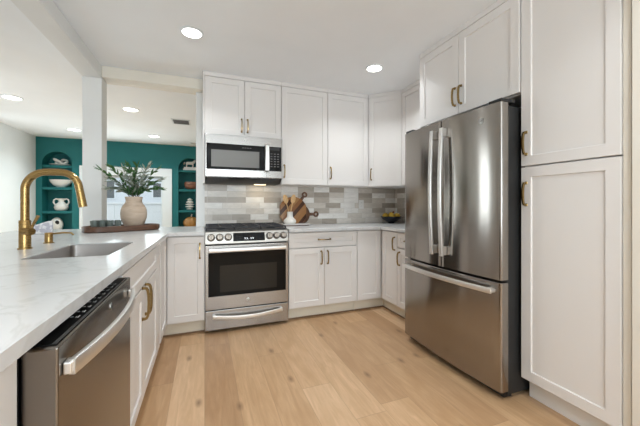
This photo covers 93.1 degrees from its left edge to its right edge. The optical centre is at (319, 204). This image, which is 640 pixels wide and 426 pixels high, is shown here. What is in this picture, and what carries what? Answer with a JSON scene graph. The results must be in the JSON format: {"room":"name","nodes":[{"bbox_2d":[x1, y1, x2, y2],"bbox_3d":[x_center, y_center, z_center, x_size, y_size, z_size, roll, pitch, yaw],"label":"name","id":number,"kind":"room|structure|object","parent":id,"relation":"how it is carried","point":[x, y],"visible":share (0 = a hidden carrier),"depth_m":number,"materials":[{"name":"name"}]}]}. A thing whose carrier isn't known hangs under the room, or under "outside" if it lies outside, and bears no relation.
{"room":"kitchen","nodes":[
{"label":"kitchen","id":0,"kind":"room"},
{"bbox_2d":[0,122,35,232],"bbox_3d":[-3.692,-0.078,1.028,0.130,2.460,10.149,0,0,-21],"label":"wall","id":1,"kind":"structure","parent":0,"point":[17,147],"depth_m":5.15,"materials":[{"name":"white paint"}]},
{"bbox_2d":[36,136,195,228],"bbox_3d":[-2.943,-0.078,6.899,5.710,2.460,0.290,0,0,-21],"label":"wall","id":2,"kind":"structure","parent":0,"point":[173,157],"depth_m":6.24,"materials":[{"name":"teal paint"}]},
{"bbox_2d":[42,165,71,168],"bbox_3d":[-5.176,-0.748,6.033,0.468,0.050,0.237,0,0,-21],"label":"shelf","id":3,"kind":"object","parent":2,"relation":"attached to","point":[44,166],"depth_m":5.94,"materials":[{"name":"teal wood"}]},
{"bbox_2d":[50,158,69,165],"bbox_3d":[-5.176,-0.847,6.033,0.340,0.146,0.211,0,0,-21],"label":"sculpture","id":4,"kind":"object","parent":3,"relation":"on","point":[57,162],"visible":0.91,"depth_m":6.00,"materials":[{"name":"white ceramic"}]},
{"bbox_2d":[42,187,71,189],"bbox_3d":[-5.176,-0.318,6.033,0.468,0.050,0.237,0,0,-21],"label":"shelf","id":5,"kind":"object","parent":2,"relation":"attached to","point":[43,188],"depth_m":5.92,"materials":[{"name":"teal wood"}]},
{"bbox_2d":[49,179,71,186],"bbox_3d":[-5.157,-0.420,6.040,0.380,0.152,0.228,0,0,-21],"label":"bowl","id":6,"kind":"object","parent":5,"relation":"on","point":[56,182],"visible":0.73,"depth_m":5.97,"materials":[{"name":"white ceramic"}]},
{"bbox_2d":[42,211,71,213],"bbox_3d":[-5.176,0.147,6.033,0.468,0.050,0.237,0,0,-21],"label":"shelf","id":7,"kind":"object","parent":2,"relation":"attached to","point":[43,212],"depth_m":5.91,"materials":[{"name":"teal wood"}]},
{"bbox_2d":[53,198,69,210],"bbox_3d":[-5.157,-0.005,6.040,0.214,0.252,0.212,0,0,23],"label":"vase","id":8,"kind":"object","parent":7,"relation":"on","point":[61,205],"visible":1,"depth_m":6.00,"materials":[{"name":"white ceramic"}]},
{"bbox_2d":[79,165,171,228],"bbox_3d":[-4.007,0.005,6.306,1.720,1.574,0.059,0,0,-21],"label":"trim","id":9,"kind":"structure","parent":2,"relation":"attached to","point":[167,183],"depth_m":6.56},
{"bbox_2d":[107,176,162,226],"bbox_3d":[-4.059,0.074,6.442,1.298,1.353,0.070,0,0,-21],"label":"window","id":10,"kind":"structure","parent":2,"relation":"in","point":[107,176],"depth_m":6.63,"materials":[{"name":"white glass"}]},
{"bbox_2d":[179,170,195,173],"bbox_3d":[-2.947,-0.748,6.882,0.468,0.050,0.237,0,0,-21],"label":"shelf","id":11,"kind":"object","parent":2,"relation":"attached to","point":[180,171],"depth_m":6.79,"materials":[{"name":"teal wood"}]},
{"bbox_2d":[179,189,195,191],"bbox_3d":[-2.947,-0.318,6.882,0.468,0.050,0.237,0,0,-21],"label":"shelf","id":12,"kind":"object","parent":2,"relation":"attached to","point":[180,190],"depth_m":6.75,"materials":[{"name":"teal wood"}]},
{"bbox_2d":[184,182,195,188],"bbox_3d":[-2.929,-0.430,6.889,0.290,0.172,0.203,0,0,-21],"label":"wooden bowl","id":13,"kind":"object","parent":12,"relation":"on","point":[188,185],"visible":0.78,"depth_m":6.80,"materials":[{"name":"brown wood"}]},
{"bbox_2d":[179,210,195,211],"bbox_3d":[-2.947,0.147,6.882,0.468,0.050,0.237,0,0,-21],"label":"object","id":14,"kind":"structure","parent":2,"relation":"attached to","point":[179,210],"depth_m":6.75,"materials":[{"name":"teal wood"}]},
{"bbox_2d":[185,198,193,209],"bbox_3d":[-2.957,-0.014,6.878,0.197,0.270,0.197,0,0,-21],"label":"sculpture","id":15,"kind":"object","parent":14,"relation":"on","point":[189,202],"visible":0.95,"depth_m":6.83,"materials":[{"name":"white ceramic"}]},
{"bbox_3d":[-5.176,0.577,6.033,0.468,0.050,0.237,0,0,-21],"label":"trim","id":16,"kind":"structure","parent":2,"relation":"attached to","visible":0},
{"bbox_2d":[51,217,62,229],"bbox_3d":[-5.227,0.401,6.013,0.210,0.300,0.151,0,0,-21],"label":"vase","id":17,"kind":"object","parent":16,"relation":"on","point":[57,222],"visible":0.7,"depth_m":5.97,"materials":[{"name":"white ceramic"}]},
{"bbox_3d":[-2.948,0.577,6.882,0.468,0.050,0.237,0,0,-21],"label":"trim","id":18,"kind":"structure","parent":2,"relation":"attached to","visible":0},
{"bbox_2d":[183,214,195,225],"bbox_3d":[-2.929,0.381,6.889,0.339,0.341,0.232,0,0,-21],"label":"gourd","id":19,"kind":"object","parent":18,"relation":"on","point":[189,221],"visible":0.67,"depth_m":6.80,"materials":[{"name":"orange ceramic"}]},
{"bbox_2d":[0,0,496,145],"bbox_3d":[-1.252,-1.368,2.305,5.900,0.120,11.200,0,0,-21],"label":"ceiling","id":20,"kind":"structure","parent":0,"point":[327,44],"depth_m":2.54,"materials":[{"name":"white paint"}]},
{"bbox_2d":[0,94,23,100],"bbox_3d":[-3.748,-1.302,3.688,0.207,0.009,0.207,0,0,-21],"label":"recessed light","id":21,"kind":"object","parent":20,"relation":"in","point":[11,97],"visible":1,"depth_m":3.67,"materials":[{"name":"white"}]},
{"bbox_2d":[11,0,106,83],"bbox_3d":[-1.058,-1.250,0.014,0.157,0.114,6.360,0,0,-21],"label":"ceiling beam","id":22,"kind":"structure","parent":20,"relation":"attached to","point":[45,15],"depth_m":2.15,"materials":[{"name":"white paint"}]},
{"bbox_2d":[66,128,81,130],"bbox_3d":[-4.273,-1.302,5.264,0.207,0.009,0.207,0,0,-21],"label":"recessed light","id":23,"kind":"object","parent":20,"relation":"in","point":[71,129],"visible":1,"depth_m":5.24,"materials":[{"name":"white"}]},
{"bbox_2d":[122,107,139,111],"bbox_3d":[-2.591,-1.302,4.149,0.207,0.009,0.207,0,0,-21],"label":"recessed light","id":24,"kind":"object","parent":20,"relation":"in","point":[130,109],"visible":1,"depth_m":4.14,"materials":[{"name":"white"}]},
{"bbox_2d":[171,118,190,124],"bbox_3d":[-2.187,-1.303,4.774,0.260,0.008,0.300,0,0,-21],"label":"ceiling vent","id":25,"kind":"object","parent":20,"relation":"in","point":[174,121],"visible":1,"depth_m":4.75,"materials":[{"name":"black metal"}]},
{"bbox_2d":[180,26,203,38],"bbox_3d":[-0.970,-1.302,2.295,0.168,0.009,0.168,0,0,-21],"label":"recessed light","id":26,"kind":"object","parent":20,"relation":"in","point":[188,31],"visible":1,"depth_m":2.29,"materials":[{"name":"white"}]},
{"bbox_2d":[365,64,382,71],"bbox_3d":[0.519,-1.302,2.894,0.168,0.009,0.168,0,0,-21],"label":"recessed light","id":27,"kind":"object","parent":20,"relation":"in","point":[373,67],"visible":1,"depth_m":2.89,"materials":[{"name":"white"}]},
{"bbox_2d":[196,92,381,229],"bbox_3d":[-0.109,-0.078,3.763,2.645,2.460,0.130,0,0,-21],"label":"wall","id":28,"kind":"structure","parent":0,"point":[200,188],"depth_m":3.24,"materials":[{"name":"white paint"}]},
{"bbox_2d":[102,66,202,94],"bbox_3d":[-1.668,-1.254,3.086,0.886,0.107,0.185,0,0,-21],"label":"ceiling beam","id":29,"kind":"structure","parent":28,"relation":"attached to","point":[111,75],"depth_m":3.02,"materials":[{"name":"white paint"}]},
{"bbox_2d":[203,71,280,184],"bbox_3d":[-0.826,-0.760,3.216,0.777,1.092,0.355,0,0,-21],"label":"upper cabinet","id":30,"kind":"object","parent":28,"relation":"attached to","point":[235,105],"visible":0.98,"depth_m":3.07,"materials":[{"name":"white wood"}]},
{"bbox_2d":[205,133,281,185],"bbox_3d":[-0.805,-0.450,3.183,0.754,0.468,0.427,0,0,-21],"label":"microwave","id":31,"kind":"object","parent":30,"relation":"in","point":[229,159],"visible":1,"depth_m":3.03,"materials":[{"name":"metal"}]},
{"bbox_2d":[275,82,327,186],"bbox_3d":[-0.211,-0.760,3.450,0.531,1.092,0.355,0,0,-21],"label":"upper cabinet","id":32,"kind":"object","parent":28,"relation":"attached to","point":[304,109],"visible":0.91,"depth_m":3.33,"materials":[{"name":"white wood"}]},
{"bbox_2d":[205,184,404,225],"bbox_3d":[0.123,-0.026,3.075,2.420,0.524,1.320,0,0,-21],"label":"backsplash","id":33,"kind":"structure","parent":28,"relation":"attached to","point":[223,203],"depth_m":3.65,"materials":[{"name":"tile"}]},
{"bbox_2d":[359,200,363,208],"bbox_3d":[0.535,-0.003,3.920,0.072,0.116,0.009,0,0,-21],"label":"outlet","id":34,"kind":"object","parent":33,"relation":"attached to","point":[361,202],"visible":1,"depth_m":3.92,"materials":[{"name":"white plastic"}]},
{"bbox_2d":[323,89,367,187],"bbox_3d":[0.282,-0.760,3.638,0.518,1.092,0.355,0,0,-21],"label":"upper cabinet","id":35,"kind":"object","parent":28,"relation":"attached to","point":[347,111],"visible":0.95,"depth_m":3.51,"materials":[{"name":"white wood"}]},
{"bbox_2d":[361,90,404,188],"bbox_3d":[0.839,-0.760,3.724,0.590,1.092,0.592,0,0,-21],"label":"upper cabinet","id":36,"kind":"object","parent":28,"relation":"attached to","point":[384,109],"visible":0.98,"depth_m":3.53,"materials":[{"name":"white wood"}]},
{"bbox_2d":[135,307,579,425],"bbox_3d":[-1.252,1.212,2.305,5.900,0.120,11.200,0,0,-21],"label":"floor","id":37,"kind":"structure","parent":0,"point":[358,367],"depth_m":1.96,"materials":[{"name":"brown wood"}]},
{"bbox_2d":[0,360,16,425],"bbox_3d":[-0.796,0.711,0.361,0.570,0.882,0.241,0,0,-21],"label":"end panel","id":38,"kind":"object","parent":37,"relation":"on","point":[8,377],"visible":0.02,"depth_m":0.55,"materials":[{"name":"white wood"}]},
{"bbox_2d":[17,277,134,425],"bbox_3d":[-0.899,0.716,0.797,0.672,0.871,0.630,0,0,-21],"label":"dishwasher","id":39,"kind":"object","parent":37,"relation":"on","point":[78,374],"visible":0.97,"depth_m":0.73,"materials":[{"name":"silver metal"}]},
{"bbox_2d":[118,244,159,425],"bbox_3d":[-1.236,0.711,1.607,0.638,0.882,1.107,0,0,-21],"label":"base cabinet","id":40,"kind":"object","parent":37,"relation":"on","point":[144,275],"visible":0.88,"depth_m":1.57,"materials":[{"name":"paint"}]},
{"bbox_2d":[160,230,204,342],"bbox_3d":[-1.485,0.711,2.632,0.903,0.882,0.975,0,0,-21],"label":"base cabinet","id":41,"kind":"object","parent":37,"relation":"on","point":[182,258],"visible":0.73,"depth_m":2.64,"materials":[{"name":"paint"}]},
{"bbox_2d":[0,226,203,372],"bbox_3d":[-1.484,0.253,1.618,1.617,0.031,3.120,0,0,-21],"label":"countertop","id":42,"kind":"structure","parent":41,"relation":"on","point":[37,296],"depth_m":1.00,"materials":[{"name":"white stone"}]},
{"bbox_2d":[34,221,52,233],"bbox_3d":[-2.268,0.183,2.448,0.165,0.105,0.024,0,0,-31],"label":"folded cloth","id":43,"kind":"object","parent":42,"relation":"on","point":[45,227],"visible":0.6,"depth_m":2.46,"materials":[{"name":"white fabric"}]},
{"bbox_2d":[17,169,86,249],"bbox_3d":[-1.456,0.020,1.645,0.314,0.434,0.094,0,0,-17],"label":"faucet","id":44,"kind":"object","parent":42,"relation":"on","point":[26,229],"visible":1,"depth_m":1.62,"materials":[{"name":"gold metal"}]},
{"bbox_2d":[43,232,73,243],"bbox_3d":[-1.622,0.203,1.883,0.164,0.068,0.054,0,0,-13],"label":"soap dispenser","id":45,"kind":"object","parent":42,"relation":"on","point":[48,237],"visible":1,"depth_m":1.86,"materials":[{"name":"gold metal"}]},
{"bbox_2d":[24,243,130,259],"bbox_3d":[-1.238,0.362,1.615,0.323,0.243,0.548,0,0,-21],"label":"sink","id":46,"kind":"object","parent":42,"relation":"in","point":[84,250],"visible":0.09,"depth_m":1.83,"materials":[{"name":"metal"}]},
{"bbox_2d":[82,76,106,225],"bbox_3d":[-2.158,-0.478,2.905,0.151,1.428,0.165,0,0,-21],"label":"column","id":47,"kind":"structure","parent":42,"relation":"on","point":[94,90],"depth_m":2.83,"materials":[{"name":"white paint"}]},
{"bbox_2d":[81,223,159,232],"bbox_3d":[-1.786,0.210,2.749,0.255,0.052,0.600,0,0,43],"label":"tray","id":48,"kind":"object","parent":42,"relation":"on","point":[147,226],"visible":0.92,"depth_m":2.63,"materials":[{"name":"brown wood"}]},
{"bbox_2d":[90,221,97,226],"bbox_3d":[-1.906,0.177,2.554,0.054,0.082,0.054,0,0,-21],"label":"tumbler","id":49,"kind":"object","parent":48,"relation":"on","point":[92,223],"visible":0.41,"depth_m":2.54,"materials":[{"name":"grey glass"}]},
{"bbox_2d":[98,220,105,226],"bbox_3d":[-1.871,0.177,2.599,0.054,0.082,0.054,0,0,-21],"label":"tumbler","id":50,"kind":"object","parent":48,"relation":"on","point":[102,223],"visible":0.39,"depth_m":2.58,"materials":[{"name":"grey glass"}]},
{"bbox_2d":[106,220,113,226],"bbox_3d":[-1.828,0.177,2.638,0.054,0.082,0.054,0,0,-21],"label":"tumbler","id":51,"kind":"object","parent":48,"relation":"on","point":[108,222],"visible":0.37,"depth_m":2.62,"materials":[{"name":"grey glass"}]},
{"bbox_2d":[114,220,121,225],"bbox_3d":[-1.786,0.177,2.676,0.054,0.082,0.054,0,0,-21],"label":"tumbler","id":52,"kind":"object","parent":48,"relation":"on","point":[116,222],"visible":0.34,"depth_m":2.66,"materials":[{"name":"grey glass"}]},
{"bbox_2d":[93,160,166,225],"bbox_3d":[-1.732,-0.099,2.790,0.582,0.635,0.253,0,0,-21],"label":"vase","id":53,"kind":"object","parent":48,"relation":"on","point":[133,211],"visible":0.94,"depth_m":2.76,"materials":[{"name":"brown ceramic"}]},
{"bbox_2d":[205,222,287,331],"bbox_3d":[-0.758,0.678,3.063,0.757,0.948,0.682,0,0,-21],"label":"range","id":54,"kind":"object","parent":37,"relation":"on","point":[246,264],"visible":1,"depth_m":2.80,"materials":[{"name":"silver metal"}]},
{"bbox_2d":[205,222,286,230],"bbox_3d":[-0.779,0.225,3.118,0.757,0.042,0.560,0,0,-21],"label":"cooktop","id":55,"kind":"object","parent":54,"relation":"in","point":[269,225],"depth_m":2.94,"materials":[{"name":"black metal"}]},
{"bbox_2d":[205,241,287,310],"bbox_3d":[-0.758,0.684,3.063,0.757,0.875,0.682,0,0,-21],"label":"oven","id":56,"kind":"object","parent":54,"relation":"in","point":[240,275],"depth_m":2.80,"materials":[{"name":"silver metal"}]},
{"bbox_2d":[287,230,356,319],"bbox_3d":[-0.056,0.711,3.357,0.748,0.882,0.638,0,0,-21],"label":"base cabinet","id":57,"kind":"object","parent":37,"relation":"on","point":[322,265],"visible":0.93,"depth_m":3.09,"materials":[{"name":"paint"}]},
{"bbox_2d":[354,229,402,317],"bbox_3d":[0.760,0.711,3.529,0.891,0.882,0.898,0,0,-21],"label":"base cabinet","id":58,"kind":"object","parent":37,"relation":"on","point":[377,248],"visible":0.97,"depth_m":3.27,"materials":[{"name":"paint"}]},
{"bbox_2d":[286,222,404,232],"bbox_3d":[0.477,0.253,3.209,1.640,0.031,1.296,0,0,-21],"label":"countertop","id":59,"kind":"structure","parent":58,"relation":"on","point":[398,227],"depth_m":3.24,"materials":[{"name":"white stone"}]},
{"bbox_2d":[280,192,306,222],"bbox_3d":[-0.303,0.042,3.554,0.339,0.392,0.069,0,0,-21],"label":"cutting board","id":60,"kind":"object","parent":59,"relation":"on","point":[298,207],"visible":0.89,"depth_m":3.55,"materials":[{"name":"brown wood"}]},
{"bbox_2d":[281,223,309,225],"bbox_3d":[-0.288,0.226,3.441,0.330,0.022,0.144,0,0,-21],"label":"serving slab","id":61,"kind":"object","parent":59,"relation":"on","point":[295,224],"visible":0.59,"depth_m":3.40,"materials":[{"name":"grey stone"}]},
{"bbox_2d":[284,212,295,223],"bbox_3d":[-0.340,0.146,3.421,0.142,0.134,0.142,0,0,-21],"label":"utensil crock","id":62,"kind":"object","parent":61,"relation":"on","point":[289,219],"visible":1,"depth_m":3.38,"materials":[{"name":"white ceramic"}]},
{"bbox_2d":[283,195,288,211],"bbox_3d":[-0.373,0.027,3.415,0.092,0.280,0.016,0,0,-21],"label":"wooden spoon","id":63,"kind":"object","parent":62,"relation":"in","point":[285,198],"visible":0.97,"depth_m":3.41,"materials":[{"name":"brown wood"}]},
{"bbox_2d":[283,195,287,202],"bbox_3d":[-0.388,-0.062,3.410,0.061,0.101,0.016,0,0,-21],"label":"bowl","id":64,"kind":"object","parent":63,"relation":"on","point":[285,198],"depth_m":3.40,"materials":[{"name":"brown wood"}]},
{"bbox_2d":[290,194,295,211],"bbox_3d":[-0.312,0.026,3.425,0.080,0.283,0.016,0,0,-21],"label":"wooden spoon","id":65,"kind":"object","parent":62,"relation":"in","point":[293,197],"visible":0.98,"depth_m":3.42,"materials":[{"name":"brown wood"}]},
{"bbox_2d":[291,194,295,202],"bbox_3d":[-0.303,-0.065,3.428,0.059,0.102,0.016,0,0,-21],"label":"bowl","id":66,"kind":"object","parent":65,"relation":"on","point":[293,197],"depth_m":3.42,"materials":[{"name":"brown wood"}]},
{"bbox_2d":[302,207,318,222],"bbox_3d":[-0.185,0.114,3.626,0.358,0.244,0.036,0,0,-21],"label":"cutting board","id":67,"kind":"object","parent":59,"relation":"on","point":[308,214],"visible":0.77,"depth_m":3.63,"materials":[{"name":"brown wood"}]},
{"bbox_2d":[381,216,401,222],"bbox_3d":[0.915,0.192,3.890,0.270,0.088,0.270,0,0,-21],"label":"fruit bowl","id":68,"kind":"object","parent":59,"relation":"on","point":[388,219],"visible":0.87,"depth_m":3.81,"materials":[{"name":"black ceramic"}]},
{"bbox_2d":[396,232,408,318],"bbox_3d":[1.109,0.711,2.968,0.638,0.882,0.390,0,0,-21],"label":"base cabinet","id":69,"kind":"object","parent":37,"relation":"on","point":[400,257],"visible":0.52,"depth_m":3.00,"materials":[{"name":"paint"}]},
{"bbox_2d":[402,98,529,397],"bbox_3d":[1.196,0.264,2.292,0.838,1.776,0.908,0,0,-21],"label":"refrigerator","id":70,"kind":"object","parent":37,"relation":"on","point":[463,171],"visible":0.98,"depth_m":1.95,"materials":[{"name":"silver metal"}]},
{"bbox_2d":[521,0,631,425],"bbox_3d":[1.567,-0.077,1.677,0.688,2.458,0.494,0,0,-21],"label":"pantry cabinet","id":71,"kind":"object","parent":37,"relation":"on","point":[576,55],"visible":1,"depth_m":1.53,"materials":[{"name":"white wood"}]},
{"bbox_3d":[1.833,-0.078,1.263,0.795,2.460,0.455,0,0,-21],"label":"wall","id":72,"kind":"structure","parent":0,"visible":0},
{"bbox_2d":[632,0,639,425],"bbox_3d":[1.387,-0.078,1.284,0.022,2.458,0.092,0,0,-21],"label":"trim","id":73,"kind":"structure","parent":72,"relation":"attached to","point":[635,3],"depth_m":1.31,"materials":[{"name":"white wood"}]},
{"bbox_3d":[1.652,-0.078,2.657,0.140,2.460,3.190,0,0,-21],"label":"wall","id":74,"kind":"structure","parent":0,"visible":0},
{"bbox_2d":[402,79,419,185],"bbox_3d":[1.203,-0.760,3.157,0.315,1.092,0.720,0,0,-21],"label":"upper cabinet","id":75,"kind":"object","parent":74,"relation":"attached to","point":[410,94],"visible":0.2,"depth_m":3.32,"materials":[{"name":"white wood"}]},
{"bbox_2d":[420,0,520,127],"bbox_3d":[1.316,-0.986,2.329,0.698,0.640,0.894,0,0,-21],"label":"upper cabinet","id":76,"kind":"object","parent":74,"relation":"attached to","point":[477,64],"visible":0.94,"depth_m":2.11,"materials":[{"name":"white wood"}]},
{"label":"outside","id":77,"kind":"structure","parent":0,"visible":0},
{"bbox_3d":[-5.376,1.222,14.116,18.000,0.100,13.790,0,0,-21],"label":"ground","id":78,"kind":"structure","parent":77,"visible":0},
{"bbox_2d":[107,178,160,202],"bbox_3d":[-6.807,-1.228,15.064,12.800,4.800,4.200,0,0,-21],"label":"house","id":79,"kind":"structure","parent":78,"relation":"on","point":[154,196],"depth_m":13.08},
{"bbox_2d":[107,202,160,226],"bbox_3d":[-4.294,0.552,10.151,8.040,1.240,0.090,0,0,-21],"label":"fence","id":80,"kind":"object","parent":78,"relation":"on","point":[113,208],"visible":0.04,"depth_m":9.67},
{"bbox_3d":[-2.947,-0.791,6.882,0.300,0.034,0.170,0,0,-21],"label":"book","id":81,"kind":"object","parent":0,"visible":0},
{"bbox_3d":[-2.947,-0.827,6.882,0.270,0.034,0.170,0,0,-27],"label":"book","id":82,"kind":"object","parent":81,"relation":"on","visible":0},
{"bbox_2d":[184,160,195,166],"bbox_3d":[-2.938,-0.944,6.885,0.292,0.202,0.074,0,0,-21],"label":"animal figurine","id":83,"kind":"object","parent":82,"relation":"on","point":[194,161],"visible":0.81,"depth_m":6.86,"materials":[{"name":"white ceramic"}]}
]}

